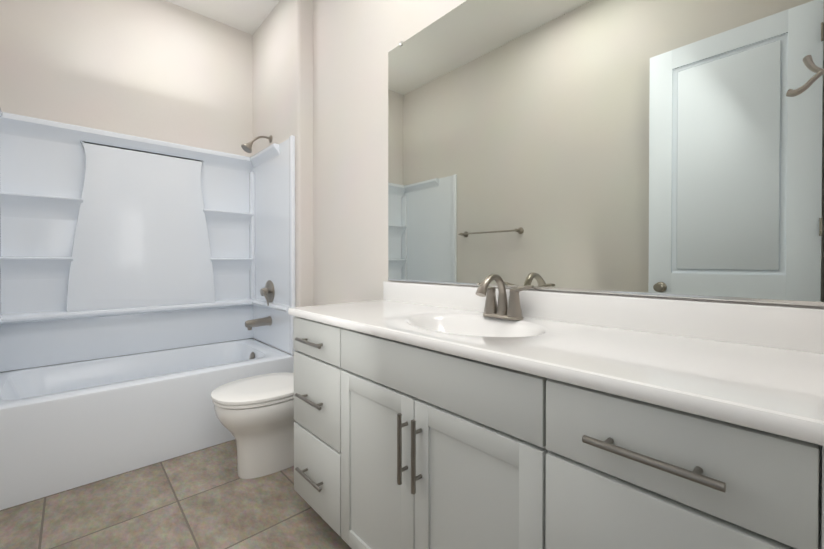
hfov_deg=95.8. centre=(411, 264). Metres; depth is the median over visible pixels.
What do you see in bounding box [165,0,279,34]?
ceiling
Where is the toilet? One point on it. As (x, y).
(254, 415)
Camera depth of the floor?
1.66 m
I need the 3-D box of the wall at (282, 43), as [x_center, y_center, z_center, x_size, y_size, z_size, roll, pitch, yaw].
[-1.037,-0.442,3.027,0.231,3.197,1.001,0,1,-42]
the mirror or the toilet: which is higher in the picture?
the mirror
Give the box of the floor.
[0,439,351,548]
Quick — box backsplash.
[384,282,823,353]
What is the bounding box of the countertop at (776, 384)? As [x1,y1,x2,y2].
[508,326,823,433]
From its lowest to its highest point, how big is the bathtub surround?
2.115 m
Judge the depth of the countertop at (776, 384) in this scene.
0.73 m
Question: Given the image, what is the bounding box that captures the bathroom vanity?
[288,310,823,548]
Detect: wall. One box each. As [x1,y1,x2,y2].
[0,0,253,371]
[252,0,313,355]
[313,0,823,308]
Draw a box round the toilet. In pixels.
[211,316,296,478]
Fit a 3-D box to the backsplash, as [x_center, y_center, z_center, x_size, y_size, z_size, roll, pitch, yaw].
[0.404,0.147,1.426,0.020,0.101,1.646,0,1,-42]
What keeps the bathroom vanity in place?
on the floor
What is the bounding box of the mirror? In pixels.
[388,0,823,306]
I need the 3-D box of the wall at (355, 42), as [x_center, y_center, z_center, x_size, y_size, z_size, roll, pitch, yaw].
[0.218,-0.431,1.733,0.120,3.077,2.603,0,1,-42]
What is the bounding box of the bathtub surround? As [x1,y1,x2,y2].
[0,108,295,509]

